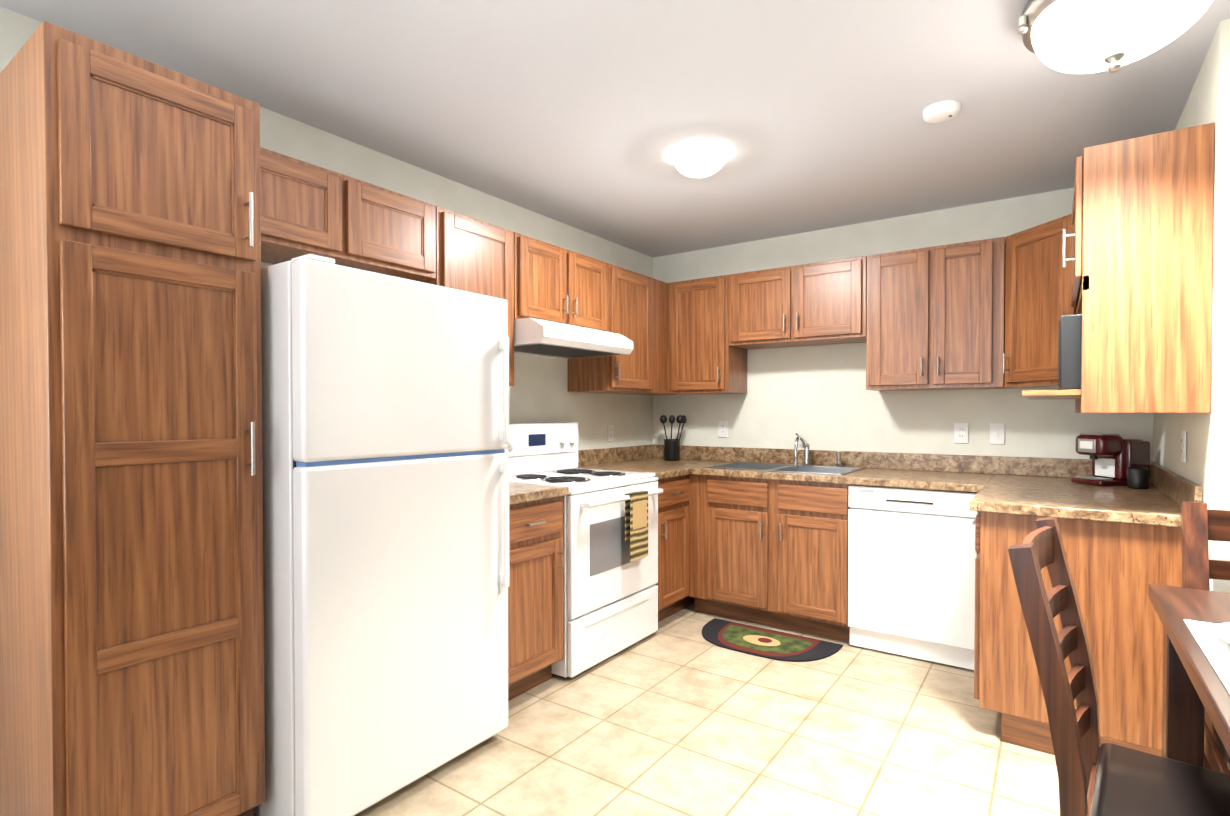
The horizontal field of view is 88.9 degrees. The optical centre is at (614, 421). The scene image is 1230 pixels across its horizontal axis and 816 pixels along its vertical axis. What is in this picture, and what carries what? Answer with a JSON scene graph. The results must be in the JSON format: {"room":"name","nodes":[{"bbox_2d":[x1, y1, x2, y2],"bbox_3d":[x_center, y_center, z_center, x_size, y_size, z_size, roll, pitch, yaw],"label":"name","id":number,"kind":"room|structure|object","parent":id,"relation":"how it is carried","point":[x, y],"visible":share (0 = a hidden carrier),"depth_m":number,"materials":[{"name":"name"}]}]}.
{"room":"kitchen","nodes":[
{"label":"kitchen","id":0,"kind":"room"},
{"bbox_2d":[0,6,652,449],"bbox_3d":[-1.621,0.010,2.137,0.100,2.430,6.700,1,1,35],"label":"wall","id":1,"kind":"structure","parent":0,"point":[540,392],"depth_m":3.57,"materials":[{"name":"paint"}]},
{"bbox_2d":[260,147,435,281],"bbox_3d":[-1.141,-0.771,2.435,0.328,0.315,0.870,1,1,35],"label":"upper cabinet","id":2,"kind":"object","parent":1,"relation":"attached to","point":[339,218],"visible":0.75,"depth_m":2.35,"materials":[{"name":"brown wood"}]},
{"bbox_2d":[420,206,513,385],"bbox_3d":[-0.738,-0.556,2.980,0.364,0.762,0.473,1,1,35],"label":"upper cabinet","id":3,"kind":"object","parent":1,"relation":"attached to","point":[473,255],"visible":0.31,"depth_m":2.88,"materials":[{"name":"brown wood"}]},
{"bbox_2d":[514,232,606,330],"bbox_3d":[-0.376,-0.729,3.493,0.364,0.430,0.779,1,1,35],"label":"upper cabinet","id":4,"kind":"object","parent":1,"relation":"attached to","point":[554,283],"visible":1,"depth_m":3.35,"materials":[{"name":"brown wood"}]},
{"bbox_2d":[514,318,632,358],"bbox_3d":[-0.321,-0.448,3.459,0.498,0.127,0.775,1,1,35],"label":"range hood","id":5,"kind":"object","parent":4,"relation":"attached to","point":[534,336],"visible":0.87,"depth_m":3.26,"materials":[{"name":"white metal"}]},
{"bbox_2d":[607,425,613,441],"bbox_3d":[-0.029,0.080,4.307,0.008,0.116,0.072,1,1,35],"label":"electrical outlet","id":6,"kind":"object","parent":1,"relation":"attached to","point":[610,433],"visible":1,"depth_m":4.30,"materials":[{"name":"white plastic"}]},
{"bbox_2d":[567,263,686,394],"bbox_3d":[0.144,-0.574,4.235,0.364,0.762,1.020,1,1,35],"label":"upper cabinet","id":7,"kind":"object","parent":1,"relation":"attached to","point":[637,309],"visible":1,"depth_m":3.96,"materials":[{"name":"brown wood"}]},
{"bbox_2d":[0,0,1229,257],"bbox_3d":[0.711,-1.231,0.481,5.800,0.100,6.700,1,1,35],"label":"ceiling","id":8,"kind":"structure","parent":0,"point":[598,116],"depth_m":2.31,"materials":[{"name":"white paint"}]},
{"bbox_2d":[675,146,723,177],"bbox_3d":[0.383,-1.167,2.851,0.224,0.092,0.224,1,1,35],"label":"ceiling light","id":9,"kind":"object","parent":8,"relation":"attached to","point":[699,161],"visible":1,"depth_m":2.78,"materials":[{"name":"white glass"}]},
{"bbox_2d":[923,100,960,122],"bbox_3d":[1.262,-1.190,2.423,0.132,0.037,0.132,1,1,35],"label":"smoke detector","id":10,"kind":"object","parent":8,"relation":"attached to","point":[942,111],"visible":0.98,"depth_m":2.39,"materials":[{"name":"white plastic"}]},
{"bbox_2d":[1018,0,1212,73],"bbox_3d":[1.384,-1.084,1.742,0.440,0.229,0.451,1,1,35],"label":"ceiling light","id":11,"kind":"object","parent":8,"relation":"attached to","point":[1082,36],"visible":1,"depth_m":1.68,"materials":[{"name":"white glass"}]},
{"bbox_2d":[253,603,1059,815],"bbox_3d":[0.711,1.278,0.516,5.800,0.060,6.700,1,1,35],"label":"floor","id":12,"kind":"structure","parent":0,"point":[677,714],"depth_m":2.36,"materials":[{"name":"tile"}]},
{"bbox_2d":[0,21,264,815],"bbox_3d":[-1.391,0.155,1.797,0.666,2.150,0.475,1,1,35],"label":"pantry","id":13,"kind":"object","parent":12,"relation":"on","point":[131,590],"visible":1,"depth_m":1.59,"materials":[{"name":"brown wood"}]},
{"bbox_2d":[253,254,509,815],"bbox_3d":[-0.933,0.371,2.282,0.805,1.705,0.800,1,1,35],"label":"fridge","id":14,"kind":"object","parent":12,"relation":"on","point":[385,442],"visible":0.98,"depth_m":1.93,"materials":[{"name":"white metal"}]},
{"bbox_2d":[508,496,564,700],"bbox_3d":[-0.616,0.777,2.885,0.694,0.876,0.486,1,1,35],"label":"base cabinet","id":15,"kind":"object","parent":12,"relation":"on","point":[536,611],"visible":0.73,"depth_m":2.75,"materials":[{"name":"brown wood"}]},
{"bbox_2d":[509,482,568,504],"bbox_3d":[-0.626,0.268,2.885,0.670,0.138,0.487,1,1,35],"label":"countertop","id":16,"kind":"structure","parent":15,"relation":"on","point":[519,492],"depth_m":2.78,"materials":[{"name":"stone"}]},
{"bbox_2d":[504,423,662,677],"bbox_3d":[-0.217,0.610,3.382,0.728,1.195,0.786,1,1,35],"label":"stove","id":17,"kind":"object","parent":12,"relation":"on","point":[610,532],"visible":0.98,"depth_m":3.20,"materials":[{"name":"white enameled metal"},{"name":"glass"},{"name":"black metal"}]},
{"bbox_2d":[654,475,694,621],"bbox_3d":[0.275,0.759,4.153,0.694,0.876,1.034,1,1,35],"label":"base cabinet","id":18,"kind":"object","parent":12,"relation":"on","point":[674,597],"visible":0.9,"depth_m":3.74,"materials":[{"name":"brown wood"}]},
{"bbox_2d":[578,446,692,479],"bbox_3d":[0.084,0.254,3.877,0.690,0.138,0.375,1,1,35],"label":"countertop","id":19,"kind":"structure","parent":18,"relation":"on","point":[629,458],"depth_m":4.17,"materials":[{"name":"stone"}]},
{"bbox_2d":[689,474,850,641],"bbox_3d":[1.013,0.763,3.859,0.960,0.876,0.666,1,1,35],"label":"base cabinet","id":20,"kind":"object","parent":12,"relation":"on","point":[770,552],"visible":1,"depth_m":3.60,"materials":[{"name":"brown wood"}]},
{"bbox_2d":[702,618,842,661],"bbox_3d":[0.801,1.200,3.428,0.760,0.012,0.400,1,1,35],"label":"kitchen rug","id":21,"kind":"object","parent":12,"relation":"on","point":[758,641],"visible":0.98,"depth_m":3.40,"materials":[{"name":"multicoloured fabric"}]},
{"bbox_2d":[848,485,978,669],"bbox_3d":[1.648,0.772,3.401,0.598,0.870,0.586,1,1,35],"label":"dishwasher","id":22,"kind":"object","parent":12,"relation":"on","point":[912,554],"visible":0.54,"depth_m":3.16,"materials":[{"name":"white plastic"}]},
{"bbox_2d":[972,511,1181,755],"bbox_3d":[1.838,0.782,2.507,0.648,0.876,0.610,1,1,35],"label":"base cabinet","id":23,"kind":"object","parent":12,"relation":"on","point":[1117,569],"visible":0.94,"depth_m":2.22,"materials":[{"name":"brown wood"}]},
{"bbox_2d":[637,433,1157,490],"bbox_3d":[1.283,0.202,3.665,2.896,0.249,0.660,1,1,35],"label":"countertop","id":24,"kind":"structure","parent":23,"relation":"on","point":[885,469],"depth_m":3.74,"materials":[{"name":"stone"}]},
{"bbox_2d":[660,415,686,460],"bbox_3d":[0.404,0.114,4.468,0.193,0.325,0.116,1,1,35],"label":"utensil crock","id":25,"kind":"object","parent":24,"relation":"on","point":[671,449],"visible":1,"depth_m":4.43,"materials":[{"name":"black plastic"}]},
{"bbox_2d":[1071,433,1149,485],"bbox_3d":[2.351,0.177,2.977,0.230,0.241,0.202,0,1,-5],"label":"coffee maker","id":26,"kind":"object","parent":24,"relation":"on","point":[1113,457],"visible":0.98,"depth_m":2.92,"materials":[{"name":"red plastic"}]},
{"bbox_2d":[1127,466,1148,488],"bbox_3d":[2.357,0.252,2.828,0.076,0.095,0.076,1,1,35],"label":"canister","id":27,"kind":"object","parent":24,"relation":"on","point":[1137,477],"visible":1,"depth_m":2.80,"materials":[{"name":"black plastic"}]},
{"bbox_2d":[961,461,1202,526],"bbox_3d":[1.821,0.274,2.494,0.667,0.138,0.640,1,1,35],"label":"countertop","id":28,"kind":"structure","parent":23,"relation":"on","point":[1043,487],"depth_m":2.55,"materials":[{"name":"stone"}]},
{"bbox_2d":[1008,517,1229,815],"bbox_3d":[1.158,0.745,1.282,0.548,0.992,0.484,1,1,40],"label":"chair","id":29,"kind":"object","parent":12,"relation":"on","point":[1095,778],"visible":1,"depth_m":1.32,"materials":[{"name":"brown wood"}]},
{"bbox_2d":[1148,584,1229,767],"bbox_3d":[1.507,0.852,0.983,0.920,0.780,1.250,1,1,35],"label":"dining table","id":30,"kind":"object","parent":12,"relation":"on","point":[1194,688],"visible":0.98,"depth_m":1.61,"materials":[{"name":"brown wood"}]},
{"bbox_2d":[1184,619,1229,693],"bbox_3d":[1.283,0.457,1.117,0.337,0.003,0.540,1,1,35],"label":"placemat","id":31,"kind":"object","parent":30,"relation":"on","point":[1215,648],"visible":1,"depth_m":1.26,"materials":[{"name":"white fabric"}]},
{"bbox_2d":[1212,622,1229,642],"bbox_3d":[1.345,0.434,1.208,0.284,0.040,0.284,1,1,35],"label":"plates","id":32,"kind":"object","parent":31,"relation":"on","point":[1221,631],"visible":1,"depth_m":1.30,"materials":[{"name":"white ceramic"}]},
{"bbox_2d":[1180,502,1229,773],"bbox_3d":[1.763,0.741,1.555,0.484,0.992,0.548,1,1,35],"label":"chair","id":33,"kind":"object","parent":12,"relation":"on","point":[1201,524],"visible":0.27,"depth_m":1.83,"materials":[{"name":"brown wood"}]},
{"bbox_2d":[653,188,1152,461],"bbox_3d":[1.544,-0.015,3.946,3.000,2.430,0.100,1,1,35],"label":"wall","id":34,"kind":"structure","parent":0,"point":[818,397],"depth_m":3.89,"materials":[{"name":"paint"}]},
{"bbox_2d":[668,275,746,394],"bbox_3d":[0.623,-0.575,4.300,0.453,0.762,0.364,1,1,35],"label":"upper cabinet","id":35,"kind":"object","parent":34,"relation":"attached to","point":[704,357],"visible":1,"depth_m":4.18,"materials":[{"name":"brown wood"}]},
{"bbox_2d":[718,421,727,436],"bbox_3d":[0.763,0.053,4.427,0.072,0.116,0.008,1,1,35],"label":"electrical outlet","id":36,"kind":"object","parent":34,"relation":"attached to","point":[722,428],"visible":1,"depth_m":4.42,"materials":[{"name":"white plastic"}]},
{"bbox_2d":[729,256,866,349],"bbox_3d":[1.157,-0.720,3.922,0.847,0.460,0.364,1,1,35],"label":"upper cabinet","id":37,"kind":"object","parent":34,"relation":"attached to","point":[819,303],"visible":0.98,"depth_m":3.78,"materials":[{"name":"brown wood"}]},
{"bbox_2d":[866,237,1006,390],"bbox_3d":[1.779,-0.563,3.487,0.668,0.762,0.364,1,1,35],"label":"upper cabinet","id":38,"kind":"object","parent":34,"relation":"attached to","point":[935,317],"visible":1,"depth_m":3.35,"materials":[{"name":"brown wood"}]},
{"bbox_2d":[954,423,968,442],"bbox_3d":[1.974,0.065,3.576,0.072,0.116,0.008,1,1,35],"label":"electrical outlet","id":39,"kind":"object","parent":34,"relation":"attached to","point":[960,432],"visible":1,"depth_m":3.57,"materials":[{"name":"white plastic"}]},
{"bbox_2d":[989,423,1004,443],"bbox_3d":[2.116,0.066,3.474,0.072,0.116,0.012,1,1,35],"label":"light switch","id":40,"kind":"object","parent":34,"relation":"attached to","point":[997,433],"visible":1,"depth_m":3.47,"materials":[{"name":"white plastic"}]},
{"bbox_2d":[1153,59,1204,483],"bbox_3d":[2.313,0.005,2.519,0.100,2.430,1.350,1,1,35],"label":"wall","id":41,"kind":"structure","parent":0,"point":[1168,428],"depth_m":2.39,"materials":[{"name":"paint"}]},
{"bbox_2d":[1002,214,1075,388],"bbox_3d":[2.232,-0.556,3.019,0.613,0.762,0.608,1,1,35],"label":"upper cabinet","id":42,"kind":"object","parent":41,"relation":"attached to","point":[1037,290],"visible":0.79,"depth_m":3.00,"materials":[{"name":"brown wood"}]},
{"bbox_2d":[1022,123,1214,412],"bbox_3d":[1.874,-0.481,2.407,0.493,0.895,0.802,1,1,35],"label":"upper cabinet","id":43,"kind":"object","parent":41,"relation":"attached to","point":[1141,236],"visible":1,"depth_m":2.03,"materials":[{"name":"brown wood"}]},
{"bbox_2d":[1058,314,1081,389],"bbox_3d":[1.907,-0.245,2.381,0.367,0.262,0.692,1,1,35],"label":"microwave","id":44,"kind":"object","parent":43,"relation":"in","point":[1069,348],"visible":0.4,"depth_m":2.19,"materials":[{"name":"black plastic"}]},
{"bbox_2d":[1181,431,1186,462],"bbox_3d":[2.109,0.093,2.328,0.008,0.116,0.072,1,1,35],"label":"electrical outlet","id":45,"kind":"object","parent":41,"relation":"attached to","point":[1183,445],"visible":1,"depth_m":2.31,"materials":[{"name":"white plastic"}]},
{"bbox_2d":[1197,19,1229,592],"bbox_3d":[2.949,0.024,1.162,2.700,2.430,0.100,1,1,35],"label":"wall","id":46,"kind":"structure","parent":0,"point":[1206,466],"depth_m":1.89,"materials":[{"name":"paint"}]}
]}

